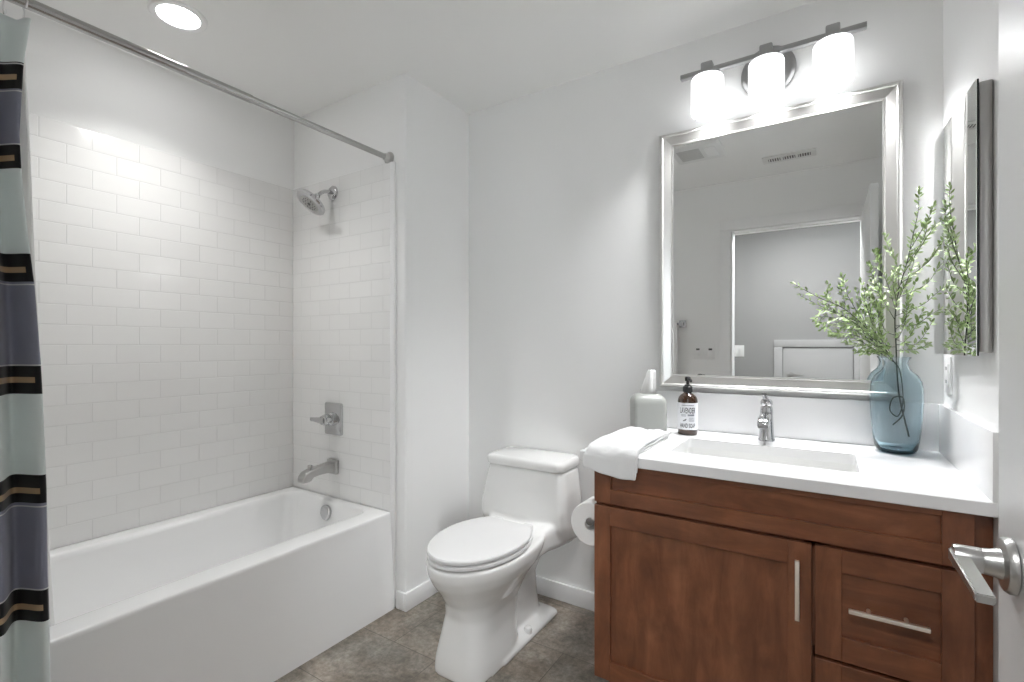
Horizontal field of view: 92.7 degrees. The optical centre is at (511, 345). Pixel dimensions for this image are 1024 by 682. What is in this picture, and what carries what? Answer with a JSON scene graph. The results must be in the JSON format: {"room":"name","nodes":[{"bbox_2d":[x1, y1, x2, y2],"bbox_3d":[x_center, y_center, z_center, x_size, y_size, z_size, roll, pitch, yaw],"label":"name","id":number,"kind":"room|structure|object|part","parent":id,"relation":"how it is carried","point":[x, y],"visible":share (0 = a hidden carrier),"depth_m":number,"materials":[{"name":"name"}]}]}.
{"room":"bathroom","nodes":[
{"label":"bathroom","id":0,"kind":"room"},
{"bbox_2d":[0,0,293,189],"bbox_3d":[-1.521,-0.020,2.268,0.100,2.440,2.166,0,0,33],"label":"wall","id":1,"kind":"structure","parent":0,"point":[75,78],"depth_m":2.09,"materials":[{"name":"white paint"}]},
{"bbox_2d":[29,113,292,549],"bbox_3d":[-1.601,-0.041,2.043,0.009,1.622,1.500,0,0,33],"label":"tile wall","id":2,"kind":"structure","parent":1,"relation":"attached to","point":[164,281],"depth_m":2.12,"materials":[{"name":"tile"}]},
{"bbox_2d":[294,73,468,592],"bbox_3d":[-0.687,-0.020,2.683,0.852,2.440,0.566,0,0,33],"label":"wall","id":3,"kind":"structure","parent":0,"point":[427,134],"depth_m":2.36,"materials":[{"name":"white paint"}]},
{"bbox_2d":[6,0,393,162],"bbox_3d":[-0.976,-0.872,1.640,0.060,0.060,1.500,0,0,33],"label":"shower rod","id":4,"kind":"object","parent":3,"relation":"attached to","point":[34,6],"visible":1,"depth_m":1.51,"materials":[{"name":"silver metal"}]},
{"bbox_2d":[2,0,6,13],"bbox_3d":[-1.255,-0.856,1.207,0.041,0.072,0.004,0,0,33],"label":"curtain hook","id":5,"kind":"object","parent":4,"relation":"hanging from","point":[3,3],"visible":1,"depth_m":1.21,"materials":[{"name":"white plastic"}]},
{"bbox_2d":[0,13,49,681],"bbox_3d":[-1.251,0.154,1.113,0.132,1.952,0.268,0,0,33],"label":"shower curtain","id":6,"kind":"object","parent":4,"relation":"hanging from","point":[24,587],"visible":1,"depth_m":1.19,"materials":[{"name":"fabric"}]},
{"bbox_2d":[23,0,28,17],"bbox_3d":[-1.235,-0.856,1.238,0.041,0.072,0.004,0,0,33],"label":"curtain hook","id":7,"kind":"object","parent":4,"relation":"hanging from","point":[27,1],"visible":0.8,"depth_m":1.24,"materials":[{"name":"white plastic"}]},
{"bbox_2d":[20,55,54,625],"bbox_3d":[-1.302,0.010,1.275,0.140,1.660,0.194,0,0,33],"label":"liner","id":8,"kind":"object","parent":4,"relation":"hanging from","point":[24,119],"visible":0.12,"depth_m":1.27,"materials":[{"name":"white plastic"}]},
{"bbox_2d":[297,186,337,214],"bbox_3d":[-0.965,-0.730,2.405,0.154,0.164,0.185,0,0,33],"label":"shower fixture","id":9,"kind":"object","parent":3,"relation":"attached to","point":[310,201],"visible":1,"depth_m":2.38,"materials":[{"name":"silver metal"}]},
{"bbox_3d":[-0.935,-0.758,2.437,0.019,0.054,0.099,0,0,33],"label":"arm","id":10,"kind":"part","parent":9,"relation":"part of","materials":[{"name":"silver metal"}]},
{"bbox_2d":[298,458,338,483],"bbox_3d":[-0.951,0.612,2.392,0.070,0.079,0.190,0,0,33],"label":"tub spout","id":11,"kind":"object","parent":3,"relation":"attached to","point":[331,466],"visible":1,"depth_m":2.37,"materials":[{"name":"grey metal"}]},
{"bbox_2d":[310,402,342,435],"bbox_3d":[-0.932,0.368,2.445,0.158,0.160,0.082,0,0,33],"label":"shower valve","id":12,"kind":"object","parent":3,"relation":"attached to","point":[332,420],"visible":1,"depth_m":2.44,"materials":[{"name":"silver metal"}]},
{"bbox_3d":[-0.969,0.368,2.434,0.107,0.028,0.024,0,0,33],"label":"lever","id":13,"kind":"part","parent":12,"relation":"part of","materials":[{"name":"silver metal"}]},
{"bbox_3d":[-0.902,0.368,2.468,0.132,0.160,0.011,0,0,33],"label":"valve plate","id":14,"kind":"part","parent":12,"relation":"part of","materials":[{"name":"silver metal"}]},
{"bbox_2d":[293,163,389,511],"bbox_3d":[-0.876,-0.041,2.463,0.755,1.622,0.009,0,0,33],"label":"tile wall","id":15,"kind":"structure","parent":3,"relation":"attached to","point":[341,256],"depth_m":2.42,"materials":[{"name":"tile"}]},
{"bbox_2d":[390,161,395,606],"bbox_3d":[-0.547,0.176,2.247,0.030,2.048,0.016,0,0,33],"label":"trim","id":16,"kind":"structure","parent":3,"relation":"attached to","point":[392,164],"depth_m":2.24,"materials":[{"name":"white paint"}]},
{"bbox_2d":[396,590,404,610],"bbox_3d":[-0.507,1.159,2.223,0.051,0.082,0.013,0,0,33],"label":"baseboard","id":17,"kind":"structure","parent":3,"relation":"attached to","point":[399,594],"depth_m":2.22,"materials":[{"name":"white paint"}]},
{"bbox_2d":[404,579,437,611],"bbox_3d":[-0.354,1.159,2.401,0.014,0.082,0.479,0,0,33],"label":"baseboard","id":18,"kind":"structure","parent":3,"relation":"attached to","point":[415,596],"depth_m":2.26,"materials":[{"name":"white paint"}]},
{"bbox_2d":[36,0,816,116],"bbox_3d":[-0.279,-1.290,0.635,3.957,0.100,3.566,0,0,33],"label":"ceiling","id":19,"kind":"structure","parent":0,"point":[300,58],"depth_m":1.96,"materials":[{"name":"white paint"}]},
{"bbox_2d":[147,0,207,32],"bbox_3d":[-1.252,-1.236,1.832,0.190,0.009,0.190,0,0,33],"label":"recessed light","id":20,"kind":"object","parent":19,"relation":"in","point":[175,14],"visible":1,"depth_m":1.82,"materials":[{"name":"white paint"}]},
{"bbox_2d":[274,592,608,681],"bbox_3d":[-0.279,1.250,0.635,3.957,0.100,3.566,0,0,33],"label":"floor","id":21,"kind":"structure","parent":0,"point":[399,645],"depth_m":1.91,"materials":[{"name":"tile"}]},
{"bbox_2d":[50,487,394,681],"bbox_3d":[-1.268,0.982,1.823,0.787,0.436,1.488,0,0,33],"label":"bathtub","id":22,"kind":"object","parent":21,"relation":"on","point":[253,589],"visible":0.97,"depth_m":1.84,"materials":[{"name":"white ceramic"}]},
{"bbox_2d":[426,447,580,681],"bbox_3d":[-0.063,0.850,2.025,0.451,0.700,0.764,0,0,33],"label":"toilet","id":23,"kind":"object","parent":21,"relation":"on","point":[483,569],"visible":0.98,"depth_m":1.89,"materials":[{"name":"white ceramic"}]},
{"bbox_3d":[-0.133,0.748,1.884,0.348,0.020,0.449,0,0,33],"label":"seat lid","id":24,"kind":"part","parent":23,"relation":"part of","materials":[{"name":"white plastic"}]},
{"bbox_3d":[-0.129,0.771,1.889,0.348,0.016,0.460,0,0,33],"label":"seat","id":25,"kind":"part","parent":23,"relation":"part of","materials":[{"name":"white plastic"}]},
{"bbox_3d":[0.096,0.521,2.253,0.399,0.042,0.208,0,0,33],"label":"tank lid","id":26,"kind":"part","parent":23,"relation":"part of","materials":[{"name":"white ceramic"}]},
{"bbox_2d":[594,468,992,681],"bbox_3d":[0.815,0.785,1.556,0.945,0.829,0.629,0,0,33],"label":"vanity cabinet","id":27,"kind":"object","parent":21,"relation":"on","point":[697,579],"visible":0.91,"depth_m":1.30,"materials":[{"name":"brown wood"}]},
{"bbox_2d":[586,517,593,525],"bbox_3d":[0.346,0.631,1.789,0.093,0.048,0.158,0,0,33],"label":"toilet paper holder","id":28,"kind":"object","parent":27,"relation":"attached to","point":[589,521],"visible":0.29,"depth_m":1.74,"materials":[{"name":"silver metal"}]},
{"bbox_2d":[571,496,595,545],"bbox_3d":[0.309,0.640,1.791,0.156,0.156,0.102,0,0,33],"label":"toilet paper roll","id":29,"kind":"object","parent":28,"relation":"hanging from","point":[584,532],"visible":0.47,"depth_m":1.76,"materials":[{"name":"white paper"}]},
{"bbox_3d":[0.522,1.033,1.421,0.492,0.060,0.019,0,0,33],"label":"rail","id":30,"kind":"part","parent":27,"relation":"part of","materials":[{"name":"brown wood"}]},
{"bbox_3d":[0.522,0.540,1.421,0.492,0.060,0.019,0,0,33],"label":"rail","id":31,"kind":"part","parent":27,"relation":"part of","materials":[{"name":"brown wood"}]},
{"bbox_3d":[0.524,0.786,1.424,0.498,0.439,0.006,0,0,33],"label":"door","id":32,"kind":"part","parent":27,"relation":"part of","materials":[{"name":"brown wood"}]},
{"bbox_3d":[0.652,0.477,1.337,0.797,0.045,0.019,0,0,33],"label":"rail","id":33,"kind":"part","parent":27,"relation":"part of","materials":[{"name":"brown wood"}]},
{"bbox_2d":[580,389,998,517],"bbox_3d":[0.801,0.279,1.575,0.988,0.185,0.616,0,0,33],"label":"countertop","id":34,"kind":"structure","parent":27,"relation":"on","point":[955,466],"depth_m":1.46,"materials":[{"name":"white stone"}]},
{"bbox_2d":[583,426,669,480],"bbox_3d":[0.411,0.356,1.684,0.187,0.095,0.448,0,0,33],"label":"hand towel","id":35,"kind":"object","parent":34,"relation":"on","point":[615,454],"visible":1,"depth_m":1.53,"materials":[{"name":"white fabric"}]},
{"bbox_2d":[630,392,666,430],"bbox_3d":[0.544,0.262,1.952,0.128,0.154,0.128,0,0,6],"label":"tissue box","id":36,"kind":"object","parent":34,"relation":"on","point":[647,410],"visible":0.83,"depth_m":1.89,"materials":[{"name":"grey"}]},
{"bbox_2d":[641,370,655,392],"bbox_3d":[0.544,0.147,1.952,0.065,0.106,0.028,0,0,33],"label":"tissue","id":37,"kind":"object","parent":36,"relation":"on","point":[649,384],"visible":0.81,"depth_m":1.94,"materials":[{"name":"white paper"}]},
{"bbox_2d":[677,376,697,434],"bbox_3d":[0.676,0.228,1.878,0.075,0.221,0.074,0,0,-41],"label":"soap bottle","id":38,"kind":"object","parent":34,"relation":"on","point":[687,404],"visible":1,"depth_m":1.85,"materials":[{"name":"orange glass"}]},
{"bbox_2d":[757,393,774,441],"bbox_3d":[0.888,0.252,1.713,0.055,0.175,0.150,0,0,33],"label":"faucet","id":39,"kind":"object","parent":34,"relation":"on","point":[765,425],"visible":1,"depth_m":1.73,"materials":[{"name":"silver metal"}]},
{"bbox_3d":[0.879,0.257,1.699,0.037,0.046,0.117,0,0,33],"label":"spout","id":40,"kind":"part","parent":39,"relation":"part of","materials":[{"name":"silver metal"}]},
{"bbox_3d":[0.900,0.189,1.731,0.039,0.050,0.093,0,0,33],"label":"lever","id":41,"kind":"part","parent":39,"relation":"part of","materials":[{"name":"silver metal"}]},
{"bbox_2d":[681,447,856,471],"bbox_3d":[0.790,0.441,1.549,0.534,0.138,0.299,0,0,33],"label":"sink basin","id":42,"kind":"object","parent":34,"relation":"in","point":[692,450],"visible":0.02,"depth_m":1.65,"materials":[{"name":"white ceramic"}]},
{"bbox_2d":[869,357,923,454],"bbox_3d":[1.225,0.186,1.557,0.137,0.304,0.137,0,0,33],"label":"vase","id":43,"kind":"object","parent":34,"relation":"on","point":[896,393],"visible":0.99,"depth_m":1.51,"materials":[{"name":"blue glass"}]},
{"bbox_2d":[790,272,893,360],"bbox_3d":[1.075,0.008,1.544,0.338,0.495,0.090,0,0,6],"label":"leafy branch","id":44,"kind":"object","parent":43,"relation":"in","point":[884,351],"visible":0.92,"depth_m":1.54,"materials":[{"name":"green plant"}]},
{"bbox_2d":[865,186,947,356],"bbox_3d":[1.203,-0.100,1.448,0.134,0.772,0.253,0,0,-14],"label":"leafy branch","id":45,"kind":"object","parent":43,"relation":"in","point":[924,225],"visible":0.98,"depth_m":1.47,"materials":[{"name":"green plant"}]},
{"bbox_3d":[0.652,0.381,1.337,0.797,0.014,0.019,0,0,33],"label":"rail","id":46,"kind":"part","parent":27,"relation":"part of","materials":[{"name":"brown wood"}]},
{"bbox_3d":[0.734,0.624,1.254,0.010,0.153,0.034,0,0,33],"label":"handle","id":47,"kind":"part","parent":27,"relation":"part of","materials":[{"name":"silver metal"}]},
{"bbox_3d":[0.906,0.824,1.173,0.190,0.056,0.019,0,0,33],"label":"rail","id":48,"kind":"part","parent":27,"relation":"part of","materials":[{"name":"brown wood"}]},
{"bbox_3d":[0.889,0.644,1.155,0.153,0.010,0.034,0,0,33],"label":"handle","id":49,"kind":"part","parent":27,"relation":"part of","materials":[{"name":"silver metal"}]},
{"bbox_3d":[0.908,0.646,1.177,0.196,0.167,0.006,0,0,33],"label":"drawer","id":50,"kind":"part","parent":27,"relation":"part of","materials":[{"name":"brown wood"}]},
{"bbox_3d":[0.906,0.538,1.173,0.190,0.056,0.019,0,0,33],"label":"rail","id":51,"kind":"part","parent":27,"relation":"part of","materials":[{"name":"brown wood"}]},
{"bbox_3d":[0.906,0.757,1.173,0.190,0.060,0.019,0,0,33],"label":"rail","id":52,"kind":"part","parent":27,"relation":"part of","materials":[{"name":"brown wood"}]},
{"bbox_2d":[469,0,942,591],"bbox_3d":[0.646,-0.020,2.101,2.020,2.440,0.100,0,0,33],"label":"wall","id":53,"kind":"structure","parent":0,"point":[564,178],"depth_m":2.22,"materials":[{"name":"white paint"}]},
{"bbox_2d":[536,576,593,610],"bbox_3d":[0.181,1.159,2.333,0.959,0.082,0.014,0,0,33],"label":"baseboard","id":54,"kind":"structure","parent":53,"relation":"attached to","point":[579,597],"depth_m":2.28,"materials":[{"name":"white paint"}]},
{"bbox_2d":[680,21,866,119],"bbox_3d":[0.922,-1.003,1.771,0.591,0.233,0.157,0,0,33],"label":"vanity light","id":55,"kind":"object","parent":53,"relation":"attached to","point":[766,73],"visible":1,"depth_m":1.71,"materials":[{"name":"white glass"}]},
{"bbox_2d":[695,60,718,75],"bbox_3d":[0.744,-1.050,1.860,0.088,0.054,0.088,0,0,33],"label":"socket","id":56,"kind":"object","parent":55,"relation":"attached to","point":[707,67],"depth_m":1.83,"materials":[{"name":"silver metal"}]},
{"bbox_3d":[0.744,-0.956,1.860,0.116,0.137,0.116,0,0,33],"label":"lamp shade","id":57,"kind":"part","parent":55,"relation":"part of","materials":[{"name":"white glass"}]},
{"bbox_2d":[754,42,778,58],"bbox_3d":[0.913,-1.050,1.752,0.088,0.054,0.088,0,0,33],"label":"socket","id":58,"kind":"object","parent":55,"relation":"attached to","point":[765,50],"depth_m":1.73,"materials":[{"name":"silver metal"}]},
{"bbox_3d":[0.913,-0.956,1.752,0.116,0.137,0.116,0,0,33],"label":"lamp shade","id":59,"kind":"part","parent":55,"relation":"part of","materials":[{"name":"white glass"}]},
{"bbox_2d":[819,22,847,40],"bbox_3d":[1.081,-1.050,1.644,0.088,0.054,0.088,0,0,33],"label":"socket","id":60,"kind":"object","parent":55,"relation":"attached to","point":[833,30],"depth_m":1.62,"materials":[{"name":"silver metal"}]},
{"bbox_3d":[1.081,-0.956,1.644,0.116,0.137,0.116,0,0,33],"label":"lamp shade","id":61,"kind":"part","parent":55,"relation":"part of","materials":[{"name":"white glass"}]},
{"bbox_2d":[660,80,902,395],"bbox_3d":[0.954,-0.353,1.824,0.797,1.046,0.031,0,0,33],"label":"wall mirror","id":62,"kind":"object","parent":53,"relation":"attached to","point":[753,206],"visible":0.86,"depth_m":1.80,"materials":[{"name":"silver metal"}]},
{"bbox_2d":[640,389,938,451],"bbox_3d":[0.965,0.263,1.828,0.988,0.153,0.012,0,0,33],"label":"backsplash","id":63,"kind":"structure","parent":53,"relation":"attached to","point":[848,421],"depth_m":1.77,"materials":[{"name":"white stone"}]},
{"bbox_2d":[943,0,998,681],"bbox_3d":[0.893,-0.020,0.713,0.100,2.440,1.966,0,0,33],"label":"wall","id":64,"kind":"structure","parent":0,"point":[970,27],"depth_m":1.21,"materials":[{"name":"white paint"}]},
{"bbox_2d":[945,356,951,394],"bbox_3d":[1.325,0.088,1.483,0.009,0.113,0.072,0,0,33],"label":"wall outlet","id":65,"kind":"object","parent":64,"relation":"attached to","point":[948,360],"visible":1,"depth_m":1.47,"materials":[{"name":"white plastic"}]},
{"bbox_2d":[945,364,948,385],"bbox_3d":[1.323,0.088,1.484,0.004,0.068,0.034,0,0,33],"label":"receptacle","id":66,"kind":"object","parent":65,"relation":"attached to","point":[946,365],"depth_m":1.47,"materials":[{"name":"grey plastic"}]},
{"bbox_2d":[934,79,992,355],"bbox_3d":[1.169,-0.291,1.275,0.045,0.629,0.410,0,0,33],"label":"medicine cabinet","id":67,"kind":"object","parent":64,"relation":"attached to","point":[963,150],"visible":0.99,"depth_m":1.17,"materials":[{"name":"silver metal"}]},
{"bbox_3d":[1.160,-0.291,1.281,0.004,0.628,0.409,0,0,31],"label":"mirror door","id":68,"kind":"part","parent":67,"relation":"part of","materials":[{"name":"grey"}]},
{"bbox_3d":[-0.831,-0.020,0.595,2.872,2.440,0.100,0,0,33],"label":"wall","id":69,"kind":"structure","parent":0,"visible":0},
{"bbox_2d":[948,0,1023,681],"bbox_3d":[0.431,0.164,0.327,0.101,2.048,0.796,0,0,33],"label":"door","id":70,"kind":"structure","parent":69,"relation":"in","point":[1004,562],"depth_m":0.61,"materials":[{"name":"white paint"}]},
{"bbox_3d":[0.547,0.273,0.582,0.019,0.016,0.137,0,0,33],"label":"lever","id":71,"kind":"part","parent":70,"relation":"part of","materials":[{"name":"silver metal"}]},
{"bbox_3d":[0.595,0.272,0.618,0.056,0.068,0.068,0,0,33],"label":"handle","id":72,"kind":"part","parent":70,"relation":"part of","materials":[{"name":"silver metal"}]}
]}

